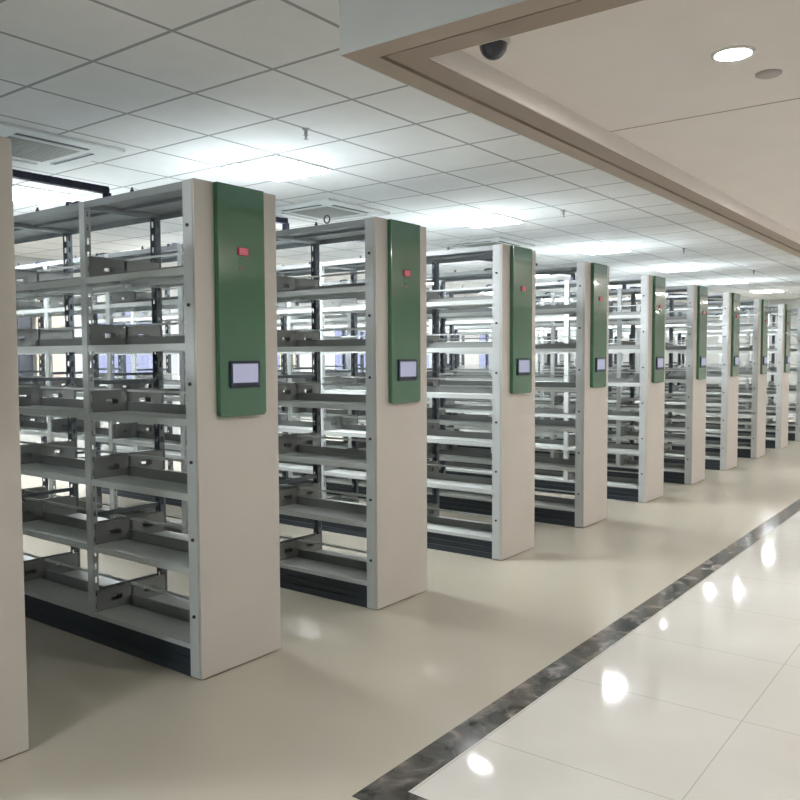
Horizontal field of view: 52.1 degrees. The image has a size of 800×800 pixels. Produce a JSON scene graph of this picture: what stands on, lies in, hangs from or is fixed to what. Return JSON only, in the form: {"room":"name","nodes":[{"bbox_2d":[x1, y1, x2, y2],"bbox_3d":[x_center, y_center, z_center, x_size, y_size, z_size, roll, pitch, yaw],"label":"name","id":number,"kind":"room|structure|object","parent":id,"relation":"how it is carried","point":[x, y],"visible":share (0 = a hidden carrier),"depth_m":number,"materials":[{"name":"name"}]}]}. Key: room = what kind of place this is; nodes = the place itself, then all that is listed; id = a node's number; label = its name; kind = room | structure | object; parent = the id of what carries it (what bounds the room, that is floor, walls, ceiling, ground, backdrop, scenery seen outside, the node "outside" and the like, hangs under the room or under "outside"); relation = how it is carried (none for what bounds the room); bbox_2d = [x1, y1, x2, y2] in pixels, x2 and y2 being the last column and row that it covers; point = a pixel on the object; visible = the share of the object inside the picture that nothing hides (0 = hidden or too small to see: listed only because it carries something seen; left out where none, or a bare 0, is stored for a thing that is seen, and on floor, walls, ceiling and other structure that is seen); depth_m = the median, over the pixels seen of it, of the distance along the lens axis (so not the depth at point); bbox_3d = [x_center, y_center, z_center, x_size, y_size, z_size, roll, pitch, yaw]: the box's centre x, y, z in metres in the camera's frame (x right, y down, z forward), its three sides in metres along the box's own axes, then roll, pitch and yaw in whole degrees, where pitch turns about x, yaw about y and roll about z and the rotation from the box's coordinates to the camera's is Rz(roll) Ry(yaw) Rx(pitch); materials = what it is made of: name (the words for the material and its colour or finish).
{"room":"library stacks","nodes":[
{"label":"library stacks","id":0,"kind":"room"},
{"bbox_2d":[15,256,550,455],"bbox_3d":[-3.216,-0.675,14.337,0.200,2.980,26.000,2,4,37],"label":"wall","id":1,"kind":"structure","parent":0,"point":[305,359],"depth_m":12.54,"materials":[{"name":"paint"}]},
{"bbox_2d":[16,299,32,383],"bbox_3d":[-5.250,-0.898,11.444,0.020,1.450,0.200,2,4,37],"label":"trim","id":2,"kind":"structure","parent":1,"relation":"attached to","point":[25,361],"depth_m":11.45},
{"bbox_2d":[35,298,63,384],"bbox_3d":[-5.018,-0.845,11.673,0.118,1.378,0.400,2,4,37],"label":"window","id":3,"kind":"structure","parent":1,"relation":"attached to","point":[58,359],"depth_m":11.73,"materials":[{"name":"white glass"}]},
{"bbox_2d":[122,312,155,378],"bbox_3d":[-4.290,-0.833,12.780,0.170,1.230,1.340,2,4,37],"label":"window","id":4,"kind":"structure","parent":1,"relation":"in","point":[123,313],"depth_m":12.81,"materials":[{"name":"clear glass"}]},
{"bbox_2d":[78,413,488,456],"bbox_3d":[-3.125,0.766,14.349,0.015,0.100,26.000,2,4,37],"label":"baseboard","id":5,"kind":"structure","parent":1,"relation":"attached to","point":[472,413],"depth_m":12.55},
{"bbox_2d":[279,329,296,368],"bbox_3d":[-2.142,-1.074,15.479,0.118,1.348,0.450,2,4,37],"label":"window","id":6,"kind":"structure","parent":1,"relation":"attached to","point":[294,356],"depth_m":15.57,"materials":[{"name":"white glass"}]},
{"bbox_2d":[445,333,446,363],"bbox_3d":[0.817,-1.214,19.539,0.170,1.230,1.300,2,4,37],"label":"window","id":7,"kind":"structure","parent":1,"relation":"in","point":[445,333],"depth_m":20.02,"materials":[{"name":"clear glass"}]},
{"bbox_2d":[485,335,487,366],"bbox_3d":[2.503,-1.340,21.771,0.170,1.230,1.700,2,4,37],"label":"window","id":8,"kind":"structure","parent":1,"relation":"in","point":[486,355],"depth_m":21.59,"materials":[{"name":"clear glass"}]},
{"bbox_2d":[0,414,799,799],"bbox_3d":[2.458,1.059,10.148,14.000,0.080,26.000,2,4,37],"label":"floor","id":9,"kind":"structure","parent":0,"point":[350,693],"depth_m":3.93,"materials":[{"name":"beige tile"}]},
{"bbox_2d":[0,136,28,759],"bbox_3d":[-3.882,0.122,4.637,5.638,2.426,0.597,2,4,37],"label":"shelving unit","id":10,"kind":"object","parent":9,"relation":"on","point":[14,737],"visible":1,"depth_m":3.18,"materials":[{"name":"grey paint"}]},
{"bbox_2d":[14,178,280,679],"bbox_3d":[-3.038,0.059,5.755,5.638,2.426,0.597,2,4,37],"label":"shelving unit","id":11,"kind":"object","parent":9,"relation":"on","point":[229,618],"visible":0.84,"depth_m":4.29,"materials":[{"name":"beige paint"}]},
{"bbox_2d":[12,169,110,196],"bbox_3d":[-1.994,-1.112,4.133,0.056,0.114,1.217,2,4,37],"label":"rail","id":12,"kind":"object","parent":11,"relation":"on","point":[17,174],"visible":0.76,"depth_m":4.35,"materials":[{"name":"black plastic"}]},
{"bbox_2d":[167,354,179,433],"bbox_3d":[-3.546,0.003,13.482,0.302,1.720,0.460,2,4,37],"label":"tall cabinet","id":13,"kind":"object","parent":9,"relation":"on","point":[174,357],"visible":0.02,"depth_m":13.25,"materials":[{"name":"white"}]},
{"bbox_2d":[15,217,426,609],"bbox_3d":[-2.216,-0.003,6.842,5.638,2.426,0.597,2,4,37],"label":"shelving unit","id":14,"kind":"object","parent":9,"relation":"on","point":[394,459],"visible":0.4,"depth_m":5.37,"materials":[{"name":"grey paint"}]},
{"bbox_2d":[276,217,288,229],"bbox_3d":[-1.121,-1.171,5.206,0.056,0.111,1.167,2,4,37],"label":"chain","id":15,"kind":"object","parent":14,"relation":"attached to","point":[284,221],"visible":0.11,"depth_m":5.62,"materials":[{"name":"black plastic"}]},
{"bbox_2d":[89,244,535,559],"bbox_3d":[-1.300,-0.071,8.055,5.638,2.426,0.597,2,4,37],"label":"shelving unit","id":16,"kind":"object","parent":9,"relation":"on","point":[511,486],"visible":0.37,"depth_m":6.60,"materials":[{"name":"grey paint"}]},
{"bbox_2d":[277,261,608,526],"bbox_3d":[-0.410,-0.137,9.233,5.638,2.426,0.597,2,4,37],"label":"shelving unit","id":17,"kind":"object","parent":9,"relation":"on","point":[591,308],"visible":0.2,"depth_m":7.73,"materials":[{"name":"grey paint"}]},
{"bbox_2d":[277,275,665,501],"bbox_3d":[0.538,-0.208,10.488,5.638,2.426,0.597,2,4,37],"label":"shelving unit","id":18,"kind":"object","parent":9,"relation":"on","point":[652,315],"visible":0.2,"depth_m":9.05,"materials":[{"name":"grey paint"}]},
{"bbox_2d":[565,273,574,279],"bbox_3d":[1.567,-1.372,8.765,0.056,0.111,1.384,2,4,37],"label":"chain","id":19,"kind":"object","parent":18,"relation":"attached to","point":[571,274],"visible":0.07,"depth_m":9.27,"materials":[{"name":"black plastic"}]},
{"bbox_2d":[342,285,707,483],"bbox_3d":[1.452,-0.276,11.698,5.638,2.426,0.597,2,4,37],"label":"shelving unit","id":20,"kind":"object","parent":9,"relation":"on","point":[692,471],"visible":0.34,"depth_m":10.28,"materials":[{"name":"grey paint"}]},
{"bbox_2d":[352,499,799,799],"bbox_3d":[7.851,1.067,9.613,4.745,0.080,20.360,2,4,37],"label":"trim","id":21,"kind":"structure","parent":9,"relation":"in","point":[396,784],"depth_m":3.87,"materials":[{"name":"stone"}]},
{"bbox_2d":[427,292,739,469],"bbox_3d":[2.348,-0.343,12.884,5.638,2.426,0.597,2,4,37],"label":"shelving unit","id":22,"kind":"object","parent":9,"relation":"on","point":[726,459],"visible":0.2,"depth_m":11.39,"materials":[{"name":"grey paint"}]},
{"bbox_2d":[460,299,768,457],"bbox_3d":[3.315,-0.415,14.165,5.638,2.426,0.597,2,4,37],"label":"shelving unit","id":23,"kind":"object","parent":9,"relation":"on","point":[756,448],"visible":0.15,"depth_m":12.61,"materials":[{"name":"grey paint"}]},
{"bbox_2d":[539,304,790,448],"bbox_3d":[4.266,-0.486,15.423,5.638,2.426,0.597,2,4,37],"label":"shelving unit","id":24,"kind":"object","parent":9,"relation":"on","point":[779,440],"visible":0.12,"depth_m":13.85,"materials":[{"name":"grey paint"}]},
{"bbox_2d":[538,308,799,440],"bbox_3d":[5.188,-0.555,16.643,5.638,2.426,0.597,2,4,37],"label":"shelving unit","id":25,"kind":"object","parent":9,"relation":"on","point":[793,433],"visible":0.13,"depth_m":15.32,"materials":[{"name":"grey paint"}]},
{"bbox_2d":[558,312,797,427],"bbox_3d":[6.115,-0.625,17.871,5.638,2.426,0.597,2,4,37],"label":"shelving unit","id":26,"kind":"object","parent":9,"relation":"on","point":[768,420],"visible":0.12,"depth_m":16.96,"materials":[{"name":"grey paint"}]},
{"bbox_2d":[0,0,799,304],"bbox_3d":[2.446,-1.996,9.985,14.000,0.080,26.000,2,4,37],"label":"ceiling","id":27,"kind":"structure","parent":0,"point":[188,89],"depth_m":5.31,"materials":[{"name":"tile"}]},
{"bbox_2d":[13,185,81,204],"bbox_3d":[-3.196,-1.769,7.083,0.596,0.020,0.596,2,4,37],"label":"recessed light","id":28,"kind":"object","parent":27,"relation":"in","point":[20,193],"visible":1,"depth_m":7.06,"materials":[{"name":"white plastic"}]},
{"bbox_2d":[0,121,124,170],"bbox_3d":[-2.496,-1.680,5.468,0.900,0.031,0.900,2,4,37],"label":"air conditioner cassette","id":29,"kind":"object","parent":27,"relation":"attached to","point":[31,147],"visible":0.91,"depth_m":5.45,"materials":[{"name":"white plastic"}]},
{"bbox_2d":[6,136,79,161],"bbox_3d":[-2.496,-1.669,5.469,0.480,0.010,0.480,2,4,37],"label":"grille","id":30,"kind":"object","parent":29,"relation":"attached to","point":[22,148],"depth_m":5.47,"materials":[{"name":"grey plastic"}]},
{"bbox_2d":[220,154,333,180],"bbox_3d":[-0.919,-1.726,6.117,0.596,0.020,0.596,2,4,37],"label":"recessed light","id":31,"kind":"object","parent":27,"relation":"in","point":[275,167],"visible":1,"depth_m":6.05,"materials":[{"name":"white plastic"}]},
{"bbox_2d":[302,128,309,139],"bbox_3d":[-0.584,-1.648,5.073,0.048,0.068,0.048,2,4,37],"label":"sprinkler","id":32,"kind":"object","parent":27,"relation":"attached to","point":[305,130],"visible":1,"depth_m":5.06,"materials":[{"name":"metal"}]},
{"bbox_2d":[276,198,389,222],"bbox_3d":[-0.725,-1.817,7.912,0.900,0.031,0.900,2,4,37],"label":"air conditioner cassette","id":33,"kind":"object","parent":27,"relation":"attached to","point":[315,210],"visible":0.98,"depth_m":7.80,"materials":[{"name":"white plastic"}]},
{"bbox_2d":[290,206,359,218],"bbox_3d":[-0.725,-1.807,7.912,0.480,0.010,0.480,2,4,37],"label":"grille","id":34,"kind":"object","parent":33,"relation":"attached to","point":[316,212],"depth_m":7.86,"materials":[{"name":"white metal"}]},
{"bbox_2d":[445,213,524,227],"bbox_3d":[0.887,-1.861,8.509,0.596,0.020,0.596,2,4,37],"label":"recessed light","id":35,"kind":"object","parent":27,"relation":"in","point":[494,219],"visible":1,"depth_m":8.42,"materials":[{"name":"white plastic"}]},
{"bbox_2d":[437,237,534,248],"bbox_3d":[1.093,-1.953,10.319,0.900,0.031,0.900,2,4,37],"label":"air conditioner cassette","id":36,"kind":"object","parent":27,"relation":"attached to","point":[494,240],"visible":0.56,"depth_m":10.11,"materials":[{"name":"white plastic"}]},
{"bbox_2d":[460,242,500,247],"bbox_3d":[1.093,-1.943,10.320,0.480,0.010,0.480,2,4,37],"label":"grille","id":37,"kind":"object","parent":36,"relation":"attached to","point":[486,243],"depth_m":10.17,"materials":[{"name":"white metal"}]},
{"bbox_2d":[572,245,631,254],"bbox_3d":[2.694,-1.996,10.900,0.596,0.020,0.596,2,4,37],"label":"recessed light","id":38,"kind":"object","parent":27,"relation":"in","point":[613,248],"visible":1,"depth_m":10.84,"materials":[{"name":"white plastic"}]},
{"bbox_2d":[652,265,700,271],"bbox_3d":[4.500,-2.131,13.292,0.596,0.020,0.596,2,4,37],"label":"recessed light","id":39,"kind":"object","parent":27,"relation":"in","point":[675,268],"visible":1,"depth_m":13.17,"materials":[{"name":"white plastic"}]},
{"bbox_2d":[708,279,748,283],"bbox_3d":[6.307,-2.266,15.683,0.596,0.020,0.596,2,4,37],"label":"recessed light","id":40,"kind":"object","parent":27,"relation":"in","point":[737,280],"visible":1,"depth_m":15.57,"materials":[{"name":"white plastic"}]},
{"bbox_2d":[750,289,784,292],"bbox_3d":[8.113,-2.401,18.074,0.596,0.020,0.596,2,4,37],"label":"recessed light","id":41,"kind":"object","parent":27,"relation":"in","point":[776,290],"visible":1,"depth_m":17.98,"materials":[{"name":"white plastic"}]},
{"bbox_2d":[751,290,782,292],"bbox_3d":[8.113,-2.401,18.074,0.560,0.020,0.560,2,4,37],"label":"diffuser","id":42,"kind":"object","parent":41,"relation":"attached to","point":[756,291],"depth_m":17.98,"materials":[{"name":"white plastic"}]},
{"bbox_2d":[462,0,799,234],"bbox_3d":[7.981,-1.691,9.498,4.560,0.060,20.138,2,4,37],"label":"ceiling","id":43,"kind":"structure","parent":0,"point":[646,62],"depth_m":3.35,"materials":[{"name":"paint"}]},
{"bbox_2d":[478,37,509,60],"bbox_3d":[0.329,-1.240,2.889,0.120,0.076,0.120,2,4,37],"label":"dome camera","id":44,"kind":"object","parent":43,"relation":"attached to","point":[494,50],"visible":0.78,"depth_m":2.86,"materials":[{"name":"black plastic"}]},
{"bbox_2d":[339,0,799,257],"bbox_3d":[7.828,-1.759,9.471,4.775,0.380,20.360,2,4,37],"label":"trim","id":45,"kind":"structure","parent":43,"relation":"attached to","point":[417,44],"depth_m":3.07,"materials":[{"name":"paint"}]},
{"bbox_2d":[610,98,799,131],"bbox_3d":[2.869,-1.284,2.733,4.560,0.012,0.010,2,4,37],"label":"trim","id":46,"kind":"structure","parent":43,"relation":"attached to","point":[795,98],"depth_m":3.81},
{"bbox_2d":[711,45,755,61],"bbox_3d":[1.239,-1.286,3.041,0.156,0.008,0.156,2,4,37],"label":"recessed light","id":47,"kind":"object","parent":43,"relation":"in","point":[737,52],"visible":1,"depth_m":3.03,"materials":[{"name":"white plastic"}]},
{"bbox_2d":[755,69,782,78],"bbox_3d":[1.469,-1.296,3.260,0.100,0.013,0.100,2,4,37],"label":"smoke detector","id":48,"kind":"object","parent":43,"relation":"attached to","point":[769,73],"visible":1,"depth_m":3.24,"materials":[{"name":"white plastic"}]},
{"bbox_2d":[557,298,799,402],"bbox_3d":[10.325,-1.056,20.489,14.000,2.980,0.150,2,4,37],"label":"wall","id":49,"kind":"structure","parent":0,"point":[795,303],"depth_m":21.32,"materials":[{"name":"paint"}]},
{"bbox_2d":[714,410,795,416],"bbox_3d":[10.287,0.386,20.495,13.985,0.100,0.015,2,4,37],"label":"baseboard","id":50,"kind":"structure","parent":49,"relation":"attached to","point":[789,414],"depth_m":20.76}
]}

